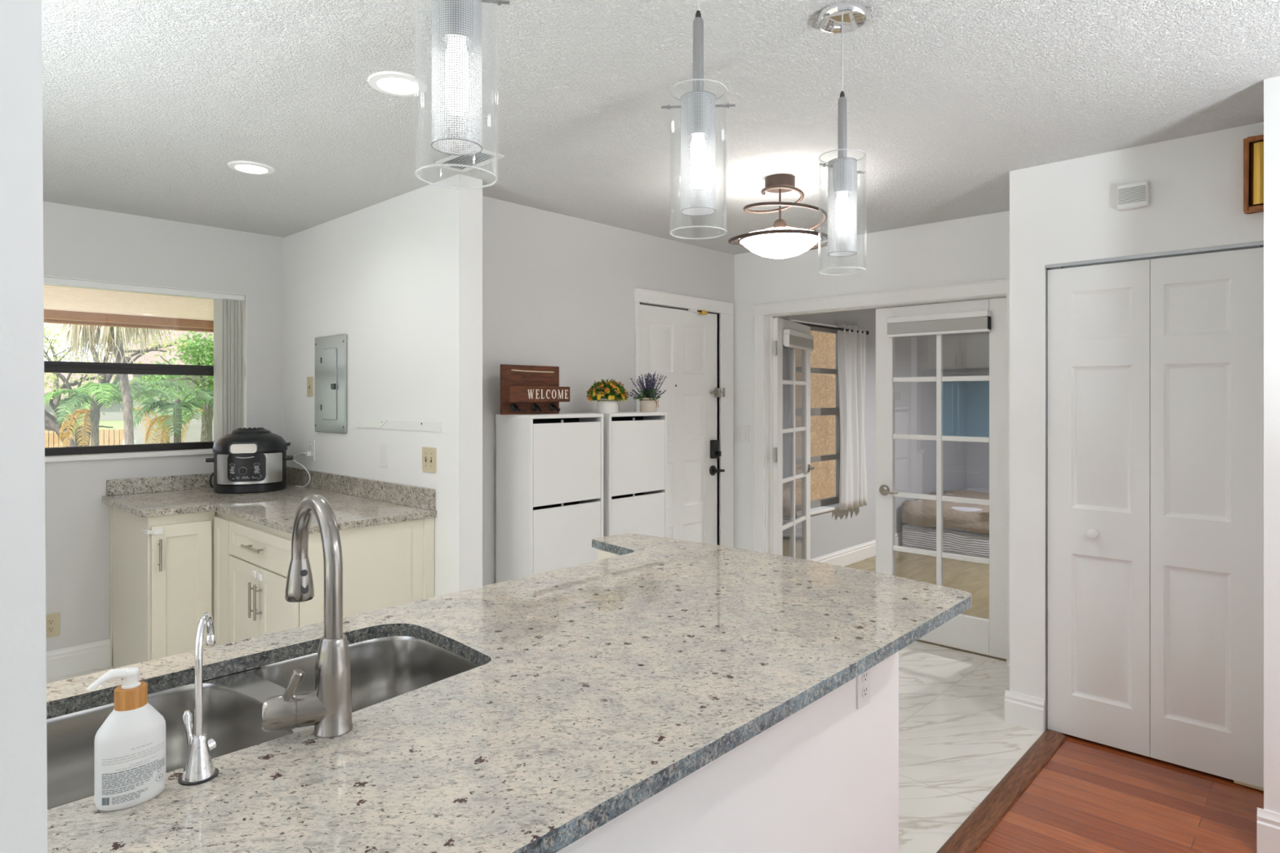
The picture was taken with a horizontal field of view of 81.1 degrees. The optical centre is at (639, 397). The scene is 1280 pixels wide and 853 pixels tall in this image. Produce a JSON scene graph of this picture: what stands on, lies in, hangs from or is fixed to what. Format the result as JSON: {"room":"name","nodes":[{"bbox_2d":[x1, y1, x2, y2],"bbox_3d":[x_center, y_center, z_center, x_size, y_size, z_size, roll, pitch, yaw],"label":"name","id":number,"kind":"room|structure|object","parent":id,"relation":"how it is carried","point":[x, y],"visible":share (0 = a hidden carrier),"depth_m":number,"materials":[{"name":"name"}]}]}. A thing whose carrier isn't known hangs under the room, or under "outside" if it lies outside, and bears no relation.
{"room":"kitchen","nodes":[
{"label":"kitchen","id":0,"kind":"room"},
{"bbox_2d":[0,0,47,852],"bbox_3d":[-1.356,0.217,-0.443,0.130,2.445,2.698,0,0,43],"label":"wall","id":1,"kind":"structure","parent":0,"point":[23,645],"depth_m":0.48,"materials":[{"name":"white paint"}]},
{"bbox_2d":[43,201,284,651],"bbox_3d":[-3.376,0.217,3.592,0.160,2.445,3.416,0,0,43],"label":"wall","id":2,"kind":"structure","parent":0,"point":[79,242],"depth_m":4.06,"materials":[{"name":"white paint"}]},
{"bbox_2d":[45,612,59,637],"bbox_3d":[-3.027,1.170,3.840,0.009,0.118,0.074,0,0,43],"label":"wall outlet","id":3,"kind":"object","parent":2,"relation":"attached to","point":[52,620],"visible":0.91,"depth_m":3.84,"materials":[{"name":"beige plastic"}]},
{"bbox_2d":[47,618,54,624],"bbox_3d":[-3.026,1.151,3.839,0.005,0.028,0.030,0,0,43],"label":"receptacle","id":4,"kind":"object","parent":3,"relation":"attached to","point":[50,621],"depth_m":3.84,"materials":[{"name":"beige plastic"}]},
{"bbox_2d":[47,626,54,632],"bbox_3d":[-3.026,1.190,3.839,0.005,0.028,0.030,0,0,43],"label":"receptacle","id":5,"kind":"object","parent":3,"relation":"attached to","point":[50,628],"depth_m":3.84,"materials":[{"name":"beige plastic"}]},
{"bbox_2d":[46,639,110,679],"bbox_3d":[-3.647,1.370,3.175,0.016,0.140,2.335,0,0,43],"label":"baseboard","id":6,"kind":"structure","parent":2,"relation":"attached to","point":[61,662],"depth_m":3.92,"materials":[{"name":"white paint"}]},
{"bbox_2d":[43,284,213,320],"bbox_3d":[-3.993,-0.785,5.053,2.740,0.150,3.500,0,0,43],"label":"soffit","id":7,"kind":"structure","parent":2,"relation":"attached to","point":[55,297],"depth_m":5.62,"materials":[{"name":"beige paint"}]},
{"bbox_2d":[44,309,213,332],"bbox_3d":[-4.970,-0.740,5.970,0.220,0.240,3.500,0,0,43],"label":"beam","id":8,"kind":"structure","parent":7,"relation":"attached to","point":[60,317],"depth_m":6.45,"materials":[{"name":"brown paint"}]},
{"bbox_2d":[43,275,246,462],"bbox_3d":[-2.896,-0.147,4.072,0.153,0.955,1.412,0,0,43],"label":"window","id":9,"kind":"structure","parent":2,"relation":"in","point":[153,450],"depth_m":4.17,"materials":[{"name":"black"}]},
{"bbox_2d":[43,276,244,443],"bbox_3d":[-2.879,-0.163,4.055,0.069,0.916,1.361,0,0,43],"label":"vertical blind","id":10,"kind":"object","parent":9,"relation":"attached to","point":[228,308],"visible":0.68,"depth_m":4.45,"materials":[{"name":"white plastic"}]},
{"bbox_2d":[106,472,213,495],"bbox_3d":[-2.551,0.484,4.339,0.020,0.084,0.904,0,0,43],"label":"backsplash","id":11,"kind":"structure","parent":2,"relation":"attached to","point":[176,482],"depth_m":4.17,"materials":[{"name":"stone"}]},
{"bbox_2d":[213,480,286,493],"bbox_3d":[-2.221,0.501,4.267,0.368,0.050,0.353,0,0,-21],"label":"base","id":12,"kind":"object","parent":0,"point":[251,486],"depth_m":4.11,"materials":[{"name":"black plastic"}]},
{"bbox_2d":[213,450,286,484],"bbox_3d":[-2.221,0.390,4.267,0.366,0.172,0.351,0,0,-21],"label":"control panel","id":13,"kind":"object","parent":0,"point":[260,467],"depth_m":4.11,"materials":[{"name":"plastic"}]},
{"bbox_2d":[284,173,482,596],"bbox_3d":[-1.480,0.217,4.069,1.950,2.445,0.126,0,0,43],"label":"wall partition","id":14,"kind":"structure","parent":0,"point":[401,276],"depth_m":3.67,"materials":[{"name":"white paint"}]},
{"bbox_2d":[306,376,313,396],"bbox_3d":[-1.958,-0.065,4.416,0.074,0.118,0.022,0,0,43],"label":"wall switch","id":15,"kind":"object","parent":14,"relation":"attached to","point":[309,380],"visible":1,"depth_m":4.41,"materials":[{"name":"beige plastic"}]},
{"bbox_2d":[308,440,315,460],"bbox_3d":[-1.935,0.310,4.404,0.072,0.118,0.009,0,0,43],"label":"wall outlet","id":16,"kind":"object","parent":14,"relation":"attached to","point":[311,443],"visible":1,"depth_m":4.39,"materials":[{"name":"white plastic"}]},
{"bbox_2d":[315,333,346,433],"bbox_3d":[-1.754,-0.076,4.222,0.388,0.548,0.026,0,0,43],"label":"electrical panel","id":17,"kind":"object","parent":14,"relation":"attached to","point":[331,352],"visible":1,"depth_m":4.20,"materials":[{"name":"grey metal"}]},
{"bbox_2d":[286,466,435,511],"bbox_3d":[-1.601,0.476,4.082,1.758,0.100,0.020,0,0,43],"label":"backsplash","id":18,"kind":"structure","parent":14,"relation":"attached to","point":[424,498],"depth_m":3.91,"materials":[{"name":"stone"}]},
{"bbox_2d":[356,418,440,432],"bbox_3d":[-1.221,0.136,3.735,0.823,0.051,0.006,0,0,43],"label":"strip","id":19,"kind":"object","parent":14,"relation":"attached to","point":[431,426],"visible":1,"depth_m":3.69,"materials":[{"name":"white plastic"}]},
{"bbox_2d":[422,446,435,472],"bbox_3d":[-0.999,0.292,3.516,0.118,0.118,0.022,0,0,43],"label":"wall switch","id":20,"kind":"object","parent":14,"relation":"attached to","point":[428,454],"visible":1,"depth_m":3.52,"materials":[{"name":"beige plastic"}]},
{"bbox_2d":[46,551,1263,852],"bbox_3d":[1.313,1.480,3.911,6.440,0.080,10.300,0,0,43],"label":"floor","id":21,"kind":"structure","parent":0,"point":[1090,797],"depth_m":2.81,"materials":[{"name":"brown wood"}]},
{"bbox_2d":[109,504,215,668],"bbox_3d":[-2.469,0.997,3.855,0.801,0.885,0.300,0,0,43],"label":"base cabinet","id":22,"kind":"object","parent":21,"relation":"on","point":[162,567],"visible":0.71,"depth_m":3.64,"materials":[{"name":"beige paint"}]},
{"bbox_2d":[213,511,434,646],"bbox_3d":[-1.825,0.997,3.845,1.749,0.885,0.671,0,0,43],"label":"base cabinet","id":23,"kind":"object","parent":21,"relation":"on","point":[388,565],"visible":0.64,"depth_m":3.32,"materials":[{"name":"beige paint"}]},
{"bbox_2d":[102,466,436,533],"bbox_3d":[-1.913,0.491,3.741,1.768,0.130,0.945,0,0,43],"label":"countertop","id":24,"kind":"structure","parent":23,"relation":"on","point":[355,502],"depth_m":3.78,"materials":[{"name":"beige stone"}]},
{"bbox_2d":[205,427,293,493],"bbox_3d":[-2.221,0.349,4.267,0.386,0.354,0.386,0,0,27],"label":"pressure cooker","id":25,"kind":"object","parent":24,"relation":"on","point":[254,460],"visible":1,"depth_m":4.12,"materials":[{"name":"black plastic"}]},
{"bbox_2d":[208,472,213,487],"bbox_3d":[-2.413,0.468,4.221,0.036,0.092,0.016,0,0,-44],"label":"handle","id":26,"kind":"object","parent":25,"relation":"on","point":[211,476],"depth_m":4.21,"materials":[{"name":"black plastic"}]},
{"bbox_2d":[229,462,260,479],"bbox_3d":[-2.163,0.405,4.098,0.157,0.091,0.010,0,0,-20],"label":"print","id":27,"kind":"object","parent":25,"relation":"on","point":[237,470],"depth_m":4.09,"materials":[{"name":"white"}]},
{"bbox_2d":[292,451,311,487],"bbox_3d":[-1.981,0.421,4.392,0.138,0.208,0.046,0,0,16],"label":"power cord","id":28,"kind":"object","parent":25,"relation":"attached to","point":[307,453],"visible":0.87,"depth_m":4.38,"materials":[{"name":"white plastic"}]},
{"bbox_2d":[495,413,604,582],"bbox_3d":[-0.457,0.761,3.835,0.280,1.357,0.485,0,0,43],"label":"cabinet","id":29,"kind":"object","parent":21,"relation":"on","point":[549,467],"visible":0.52,"depth_m":3.70,"materials":[{"name":"white wood"}]},
{"bbox_2d":[500,364,569,414],"bbox_3d":[-0.524,-0.040,3.757,0.085,0.246,0.386,0,0,43],"label":"welcome sign","id":30,"kind":"object","parent":29,"relation":"on","point":[525,389],"visible":1,"depth_m":3.74,"materials":[{"name":"brown wood"}]},
{"bbox_2d":[597,549,619,560],"bbox_3d":[0.251,0.998,2.478,0.943,0.884,0.199,0,0,43],"label":"base cabinet","id":31,"kind":"object","parent":21,"relation":"on","point":[602,554],"visible":0.16,"depth_m":2.70,"materials":[{"name":"beige paint"}]},
{"bbox_2d":[581,411,667,537],"bbox_3d":[-0.102,0.761,4.212,0.280,1.357,0.465,0,0,43],"label":"cabinet","id":32,"kind":"object","parent":21,"relation":"on","point":[635,442],"visible":0.49,"depth_m":4.11,"materials":[{"name":"white wood"}]},
{"bbox_2d":[586,379,628,413],"bbox_3d":[-0.177,-0.011,4.055,0.236,0.188,0.229,0,0,-18],"label":"flower pot","id":33,"kind":"object","parent":32,"relation":"on","point":[607,394],"visible":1,"depth_m":4.00,"materials":[{"name":"white ceramic"}]},
{"bbox_2d":[596,398,617,413],"bbox_3d":[-0.178,0.043,4.054,0.116,0.081,0.116,0,0,43],"label":"jar","id":34,"kind":"object","parent":33,"relation":"on","point":[604,405],"depth_m":4.01,"materials":[{"name":"white ceramic"}]},
{"bbox_2d":[627,372,666,412],"bbox_3d":[0.039,-0.034,4.301,0.236,0.234,0.219,0,0,14],"label":"potted plant","id":35,"kind":"object","parent":32,"relation":"on","point":[648,402],"visible":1,"depth_m":4.27,"materials":[{"name":"purple plant"}]},
{"bbox_2d":[640,397,657,412],"bbox_3d":[0.049,0.042,4.303,0.100,0.082,0.100,0,0,43],"label":"flower pot","id":36,"kind":"object","parent":35,"relation":"attached to","point":[646,404],"depth_m":4.26,"materials":[{"name":"beige ceramic"}]},
{"bbox_2d":[902,487,989,558],"bbox_3d":[3.887,1.191,7.032,2.160,0.458,1.826,0,0,43],"label":"bed","id":37,"kind":"object","parent":21,"relation":"on","point":[966,526],"visible":0.22,"depth_m":6.85,"materials":[{"name":"grey"}]},
{"bbox_2d":[902,489,989,533],"bbox_3d":[3.695,1.082,6.827,2.144,0.240,1.264,0,0,43],"label":"blanket","id":38,"kind":"object","parent":37,"relation":"on","point":[918,513],"depth_m":6.89,"materials":[{"name":"beige fabric"}]},
{"bbox_2d":[936,729,1066,852],"bbox_3d":[1.276,1.431,2.659,0.084,0.017,1.455,0,0,43],"label":"threshold","id":39,"kind":"object","parent":21,"relation":"on","point":[967,838],"visible":1,"depth_m":2.67,"materials":[{"name":"brown wood"}]},
{"bbox_3d":[-0.564,0.998,1.411,0.670,0.884,2.484,0,0,43],"label":"base cabinet","id":40,"kind":"object","parent":21,"relation":"on","visible":0},
{"bbox_2d":[46,533,971,852],"bbox_3d":[-0.478,0.541,1.493,1.346,0.030,2.762,0,0,43],"label":"countertop","id":41,"kind":"structure","parent":40,"relation":"on","point":[597,687],"depth_m":1.31,"materials":[{"name":"beige stone"}]},
{"bbox_2d":[87,666,165,811],"bbox_3d":[-0.669,0.439,0.977,0.054,0.174,0.085,0,0,43],"label":"soap bottle","id":42,"kind":"object","parent":41,"relation":"on","point":[130,744],"visible":1,"depth_m":0.96,"materials":[{"name":"white plastic"}]},
{"bbox_2d":[177,612,218,786],"bbox_3d":[-0.630,0.419,1.065,0.049,0.215,0.113,0,0,-32],"label":"water tap","id":43,"kind":"object","parent":41,"relation":"on","point":[199,768],"visible":1,"depth_m":1.03,"materials":[{"name":"silver metal"}]},
{"bbox_2d":[181,710,215,782],"bbox_3d":[-0.613,0.480,1.038,0.041,0.088,0.041,0,0,43],"label":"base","id":44,"kind":"object","parent":43,"relation":"on","point":[199,766],"depth_m":1.03,"materials":[{"name":"silver metal"}]},
{"bbox_2d":[46,635,479,809],"bbox_3d":[-0.686,0.663,1.351,0.550,0.213,0.970,0,0,43],"label":"sink","id":45,"kind":"object","parent":41,"relation":"in","point":[386,668],"visible":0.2,"depth_m":1.44,"materials":[{"name":"silver metal"}]},
{"bbox_2d":[46,683,293,809],"bbox_3d":[-0.828,0.663,1.191,0.455,0.213,0.446,0,0,43],"label":"basin","id":46,"kind":"object","parent":45,"relation":"in","point":[232,713],"depth_m":1.39,"materials":[{"name":"silver metal"}]},
{"bbox_2d":[254,635,479,712],"bbox_3d":[-0.530,0.661,1.513,0.450,0.208,0.360,0,0,43],"label":"basin","id":47,"kind":"object","parent":45,"relation":"in","point":[386,668],"depth_m":1.72,"materials":[{"name":"silver metal"}]},
{"bbox_2d":[262,493,352,738],"bbox_3d":[-0.549,0.344,1.255,0.129,0.364,0.239,0,0,-20],"label":"kitchen faucet","id":48,"kind":"object","parent":41,"relation":"on","point":[327,708],"visible":1,"depth_m":1.17,"materials":[{"name":"silver metal"}]},
{"bbox_2d":[313,633,352,738],"bbox_3d":[-0.485,0.452,1.183,0.058,0.149,0.058,0,0,43],"label":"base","id":49,"kind":"object","parent":48,"relation":"on","point":[332,692],"depth_m":1.16,"materials":[{"name":"silver metal"}]},
{"bbox_2d":[41,0,1279,302],"bbox_3d":[1.913,-1.105,3.074,8.620,0.200,10.900,0,0,43],"label":"ceiling","id":50,"kind":"structure","parent":0,"point":[148,104],"depth_m":2.51,"materials":[{"name":"white paint"}]},
{"bbox_2d":[227,160,275,174],"bbox_3d":[-1.696,-1.001,3.262,0.184,0.008,0.184,0,0,43],"label":"recessed light","id":51,"kind":"object","parent":50,"relation":"in","point":[244,166],"visible":1,"depth_m":3.25,"materials":[{"name":"white plastic"}]},
{"bbox_2d":[367,71,427,96],"bbox_3d":[-0.774,-1.001,2.392,0.184,0.008,0.184,0,0,43],"label":"recessed light","id":52,"kind":"object","parent":50,"relation":"in","point":[389,82],"visible":0.96,"depth_m":2.38,"materials":[{"name":"white plastic"}]},
{"bbox_2d":[414,0,509,188],"bbox_3d":[-0.275,-0.668,1.124,0.128,0.674,0.128,0,0,32],"label":"pendant light","id":53,"kind":"object","parent":50,"relation":"hanging from","point":[454,19],"visible":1,"depth_m":1.11,"materials":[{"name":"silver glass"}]},
{"bbox_2d":[440,0,472,45],"bbox_3d":[-0.275,-0.576,1.124,0.048,0.077,0.048,0,0,-8],"label":"socket","id":54,"kind":"object","parent":53,"relation":"attached to","point":[456,15],"depth_m":1.10,"materials":[{"name":"silver metal"}]},
{"bbox_2d":[432,146,504,172],"bbox_3d":[-0.722,-1.000,3.143,0.306,0.010,0.156,0,0,43],"label":"ceiling vent","id":55,"kind":"object","parent":50,"relation":"in","point":[485,157],"visible":0.85,"depth_m":3.14,"materials":[{"name":"white plastic"}]},
{"bbox_2d":[661,0,735,239],"bbox_3d":[0.123,-0.677,1.585,0.128,0.656,0.128,0,0,-36],"label":"pendant light","id":56,"kind":"object","parent":50,"relation":"hanging from","point":[700,124],"visible":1,"depth_m":1.57,"materials":[{"name":"clear glass"}]},
{"bbox_2d":[687,95,709,138],"bbox_3d":[0.123,-0.594,1.585,0.048,0.077,0.048,0,0,4],"label":"socket","id":57,"kind":"object","parent":56,"relation":"attached to","point":[698,106],"depth_m":1.55,"materials":[{"name":"silver metal"}]},
{"bbox_2d":[728,173,831,258],"bbox_3d":[0.637,-0.823,3.414,0.463,0.365,0.462,0,0,43],"label":"ceiling light","id":58,"kind":"object","parent":50,"relation":"attached to","point":[780,242],"visible":0.95,"depth_m":3.34,"materials":[{"name":"white glass"}]},
{"bbox_2d":[817,0,867,275],"bbox_3d":[0.530,-0.668,1.958,0.128,0.674,0.128,0,0,19],"label":"pendant light","id":59,"kind":"object","parent":50,"relation":"hanging from","point":[841,17],"visible":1,"depth_m":1.94,"materials":[{"name":"clear glass"}]},
{"bbox_2d":[833,160,851,195],"bbox_3d":[0.530,-0.576,1.958,0.048,0.077,0.048,0,0,-30],"label":"socket","id":60,"kind":"object","parent":59,"relation":"attached to","point":[842,169],"depth_m":1.93,"materials":[{"name":"silver metal"}]},
{"bbox_2d":[482,195,966,586],"bbox_3d":[1.411,0.217,6.162,0.150,2.445,6.884,0,0,43],"label":"wall","id":61,"kind":"structure","parent":0,"point":[558,289],"depth_m":4.39,"materials":[{"name":"white paint"}]},
{"bbox_2d":[640,303,724,545],"bbox_3d":[0.276,0.427,4.851,0.112,2.025,0.850,0,0,43],"label":"door","id":62,"kind":"structure","parent":61,"relation":"in","point":[681,345],"depth_m":4.90,"materials":[{"name":"white paint"}]},
{"bbox_2d":[634,287,733,546],"bbox_3d":[0.274,0.387,4.899,0.122,2.106,0.998,0,0,43],"label":"trim","id":63,"kind":"structure","parent":61,"relation":"attached to","point":[725,309],"depth_m":5.13,"materials":[{"name":"white paint"}]},
{"bbox_2d":[791,319,839,517],"bbox_3d":[1.304,0.164,6.019,0.150,1.552,1.500,0,0,43],"label":"window","id":64,"kind":"structure","parent":61,"relation":"in","point":[822,505],"depth_m":6.37,"materials":[{"name":"grey"}]},
{"bbox_2d":[791,320,869,334],"bbox_3d":[1.408,-0.574,5.982,0.093,0.044,1.686,0,0,43],"label":"curtain rod","id":65,"kind":"object","parent":61,"relation":"attached to","point":[806,324],"visible":0.44,"depth_m":6.05,"materials":[{"name":"black metal"}]},
{"bbox_2d":[776,315,797,524],"bbox_3d":[1.057,0.163,5.566,0.080,1.555,0.363,0,0,43],"label":"curtain","id":66,"kind":"object","parent":65,"relation":"hanging from","point":[786,350],"visible":0.23,"depth_m":5.59,"materials":[{"name":"fabric"}]},
{"bbox_2d":[837,324,867,510],"bbox_3d":[1.829,0.163,6.389,0.074,1.555,0.500,0,0,43],"label":"curtain","id":67,"kind":"object","parent":65,"relation":"hanging from","point":[851,346],"visible":1,"depth_m":6.37,"materials":[{"name":"white fabric"}]},
{"bbox_2d":[810,531,902,566],"bbox_3d":[2.224,1.370,6.907,0.016,0.140,4.285,0,0,43],"label":"baseboard","id":68,"kind":"structure","parent":61,"relation":"attached to","point":[848,556],"depth_m":6.51,"materials":[{"name":"white paint"}]},
{"bbox_2d":[555,651,898,852],"bbox_3d":[0.027,0.998,1.468,0.110,0.884,1.978,0,0,43],"label":"wall","id":69,"kind":"structure","parent":0,"point":[824,778],"depth_m":1.74,"materials":[{"name":"white paint"}]},
{"bbox_2d":[856,668,870,709],"bbox_3d":[0.595,0.760,1.986,0.009,0.116,0.072,0,0,43],"label":"wall outlet","id":70,"kind":"object","parent":69,"relation":"attached to","point":[863,681],"visible":0.84,"depth_m":1.98,"materials":[{"name":"white plastic"}]},
{"bbox_2d":[862,671,867,682],"bbox_3d":[0.596,0.741,1.985,0.005,0.028,0.030,0,0,43],"label":"receptacle","id":71,"kind":"object","parent":70,"relation":"attached to","point":[864,675],"depth_m":1.98,"materials":[{"name":"white plastic"}]},
{"bbox_2d":[862,685,867,697],"bbox_3d":[0.596,0.779,1.985,0.005,0.028,0.030,0,0,43],"label":"receptacle","id":72,"kind":"object","parent":70,"relation":"attached to","point":[864,688],"depth_m":1.98,"materials":[{"name":"white plastic"}]},
{"bbox_2d":[795,330,835,503],"bbox_3d":[0.880,0.115,8.022,0.200,2.850,8.100,0,0,43],"label":"wall","id":73,"kind":"structure","parent":0,"point":[823,354],"depth_m":9.33,"materials":[{"name":"beige paint"}]},
{"bbox_2d":[733,210,1009,552],"bbox_3d":[1.423,0.217,4.631,2.265,2.445,0.130,0,0,43],"label":"wall","id":74,"kind":"structure","parent":0,"point":[972,249],"depth_m":4.65,"materials":[{"name":"white paint"}]},
{"bbox_2d":[735,425,749,442],"bbox_3d":[0.710,0.250,5.205,0.116,0.116,0.010,0,0,43],"label":"wall switch","id":75,"kind":"object","parent":74,"relation":"attached to","point":[742,432],"visible":1,"depth_m":5.20,"materials":[{"name":"white plastic"}]},
{"bbox_2d":[773,317,813,560],"bbox_3d":[1.129,0.441,5.423,0.086,1.982,0.797,0,0,29],"label":"door","id":76,"kind":"structure","parent":74,"relation":"in","point":[779,324],"depth_m":5.43,"materials":[{"name":"white paint"}]},
{"bbox_2d":[782,328,813,351],"bbox_3d":[1.153,-0.416,5.425,0.050,0.122,0.584,0,0,29],"label":"roller shade","id":77,"kind":"object","parent":76,"relation":"attached to","point":[791,339],"visible":1,"depth_m":5.33,"materials":[{"name":"white plastic"}]},
{"bbox_2d":[752,278,1009,666],"bbox_3d":[1.451,0.400,4.590,1.727,2.080,0.152,0,0,43],"label":"trim","id":78,"kind":"structure","parent":74,"relation":"attached to","point":[1000,287],"depth_m":5.07,"materials":[{"name":"white paint"}]},
{"bbox_2d":[875,297,1006,658],"bbox_3d":[1.729,0.441,4.335,0.775,1.982,0.087,0,0,43],"label":"door","id":79,"kind":"structure","parent":74,"relation":"in","point":[987,637],"depth_m":4.30,"materials":[{"name":"white paint"}]},
{"bbox_2d":[886,310,991,337],"bbox_3d":[1.715,-0.426,4.321,0.584,0.122,0.050,0,0,43],"label":"roller shade","id":80,"kind":"object","parent":79,"relation":"attached to","point":[970,322],"visible":1,"depth_m":4.29,"materials":[{"name":"white fabric"}]},
{"bbox_2d":[966,331,989,488],"bbox_3d":[5.124,0.217,7.294,3.715,2.445,0.150,0,0,43],"label":"wall","id":81,"kind":"structure","parent":0,"point":[977,343],"depth_m":8.43,"materials":[{"name":"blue paint"}]},
{"bbox_2d":[1009,121,1263,729],"bbox_3d":[2.265,0.217,3.241,1.015,2.445,0.745,0,0,43],"label":"wall","id":82,"kind":"structure","parent":0,"point":[1063,211],"depth_m":3.18,"materials":[{"name":"white paint"}]},
{"bbox_2d":[1004,689,1044,733],"bbox_3d":[1.680,1.370,3.268,0.157,0.140,0.016,0,0,43],"label":"baseboard","id":83,"kind":"structure","parent":82,"relation":"attached to","point":[1021,710],"depth_m":3.26,"materials":[{"name":"white paint"}]},
{"bbox_2d":[1116,180,1149,210],"bbox_3d":[1.968,-0.806,2.984,0.105,0.100,0.036,0,0,43],"label":"door chime","id":84,"kind":"object","parent":82,"relation":"attached to","point":[1135,195],"visible":1,"depth_m":2.97,"materials":[{"name":"white plastic"}]},
{"bbox_2d":[1044,240,1263,730],"bbox_3d":[2.033,0.434,2.984,0.742,2.012,0.047,0,0,43],"label":"door frame","id":85,"kind":"structure","parent":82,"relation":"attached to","point":[1247,245],"depth_m":3.11,"materials":[{"name":"white wood"}]},
{"bbox_2d":[1047,259,1150,756],"bbox_3d":[1.891,0.431,3.097,0.369,1.994,0.066,0,0,43],"label":"door","id":86,"kind":"structure","parent":85,"relation":"attached to","point":[1099,316],"depth_m":3.09,"materials":[{"name":"white wood"}]},
{"bbox_2d":[1150,245,1263,791],"bbox_3d":[2.169,0.435,2.857,0.361,2.002,0.038,0,0,43],"label":"door","id":87,"kind":"structure","parent":85,"relation":"attached to","point":[1206,310],"depth_m":2.85,"materials":[{"name":"white wood"}]},
{"bbox_2d":[1243,134,1263,213],"bbox_3d":[2.243,-0.811,2.714,0.079,0.271,0.052,0,0,43],"label":"picture frame","id":88,"kind":"object","parent":82,"relation":"attached to","point":[1253,146],"visible":0.66,"depth_m":2.71,"materials":[{"name":"brown wood"}]},
{"bbox_2d":[1263,75,1279,813],"bbox_3d":[3.728,0.217,1.033,4.380,2.445,0.470,0,0,43],"label":"wall","id":89,"kind":"structure","parent":0,"point":[1271,86],"depth_m":2.35,"materials":[{"name":"white paint"}]},
{"bbox_2d":[1257,807,1279,852],"bbox_3d":[3.555,1.370,0.862,4.396,0.140,0.016,0,0,43],"label":"baseboard","id":90,"kind":"structure","parent":89,"relation":"attached to","point":[1268,822],"depth_m":2.34,"materials":[{"name":"white paint"}]},
{"label":"outside","id":91,"kind":"structure","parent":0,"visible":0},
{"bbox_2d":[73,420,124,441],"bbox_3d":[-27.314,1.653,25.650,65.060,0.175,120.000,0,0,43],"label":"lawn","id":92,"kind":"structure","parent":91,"point":[117,424],"depth_m":43.14,"materials":[{"name":"green plant"}]},
{"bbox_2d":[44,323,89,418],"bbox_3d":[-19.388,-0.784,24.905,1.806,4.716,2.463,0,0,-25],"label":"tree","id":93,"kind":"object","parent":92,"relation":"on","point":[51,348],"visible":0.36,"depth_m":24.97,"materials":[{"name":"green plant"}]},
{"bbox_2d":[44,429,124,447],"bbox_3d":[-14.184,1.135,18.512,3.970,0.770,0.061,0,0,15],"label":"picket fence","id":94,"kind":"object","parent":92,"relation":"on","point":[106,437],"visible":0.12,"depth_m":18.19,"materials":[{"name":"beige wood"}]},
{"bbox_2d":[44,373,133,421],"bbox_3d":[-41.913,-0.190,52.000,14.800,3.500,9.000,0,0,-30],"label":"house","id":95,"kind":"structure","parent":92,"relation":"on","point":[113,414],"depth_m":50.88,"materials":[{"name":"grey paint"}]},
{"bbox_2d":[44,381,147,447],"bbox_3d":[-7.278,0.676,9.898,1.233,1.787,1.243,0,0,43],"label":"palm","id":96,"kind":"object","parent":92,"relation":"on","point":[106,388],"visible":0.83,"depth_m":9.96,"materials":[{"name":"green plant"}]},
{"bbox_2d":[44,323,176,444],"bbox_3d":[-6.357,0.181,8.898,1.382,2.778,0.915,0,0,10],"label":"fan palm","id":97,"kind":"object","parent":92,"relation":"on","point":[99,335],"visible":0.46,"depth_m":8.79,"materials":[{"name":"grey plant"}]},
{"bbox_2d":[44,328,204,447],"bbox_3d":[-11.480,-0.476,14.943,4.684,4.192,4.552,0,0,30],"label":"tree","id":98,"kind":"object","parent":92,"relation":"on","point":[51,424],"visible":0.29,"depth_m":15.12,"materials":[{"name":"green plant"}]},
{"bbox_2d":[72,378,194,444],"bbox_3d":[-8.210,0.625,12.025,1.830,1.890,1.715,0,0,43],"label":"palm","id":99,"kind":"object","parent":92,"relation":"on","point":[169,384],"visible":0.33,"depth_m":11.97,"materials":[{"name":"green plant"}]},
{"bbox_2d":[133,358,185,443],"bbox_3d":[-12.069,0.292,18.897,1.255,2.568,1.282,0,0,43],"label":"tree","id":100,"kind":"object","parent":92,"relation":"on","point":[159,377],"visible":0.3,"depth_m":18.93,"materials":[{"name":"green plant"}]},
{"bbox_2d":[113,329,213,444],"bbox_3d":[-13.545,-0.815,25.000,5.400,4.750,7.400,0,0,-24],"label":"house","id":101,"kind":"structure","parent":92,"relation":"on","point":[193,434],"depth_m":21.63,"materials":[{"name":"grey paint"}]},
{"bbox_2d":[132,386,213,444],"bbox_3d":[-6.281,0.704,10.179,1.189,1.732,1.254,0,0,-26],"label":"palm","id":102,"kind":"object","parent":92,"relation":"on","point":[176,420],"visible":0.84,"depth_m":10.12,"materials":[{"name":"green plant"}]},
{"bbox_2d":[153,395,213,442],"bbox_3d":[-8.046,0.611,14.033,1.497,1.919,1.825,0,0,43],"label":"palm","id":103,"kind":"object","parent":92,"relation":"on","point":[207,414],"visible":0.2,"depth_m":13.94,"materials":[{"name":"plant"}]},
{"bbox_2d":[155,330,213,441],"bbox_3d":[-9.662,-0.068,17.140,1.897,3.287,2.724,0,0,15],"label":"tree","id":104,"kind":"object","parent":92,"relation":"on","point":[196,353],"visible":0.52,"depth_m":16.74,"materials":[{"name":"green plant"}]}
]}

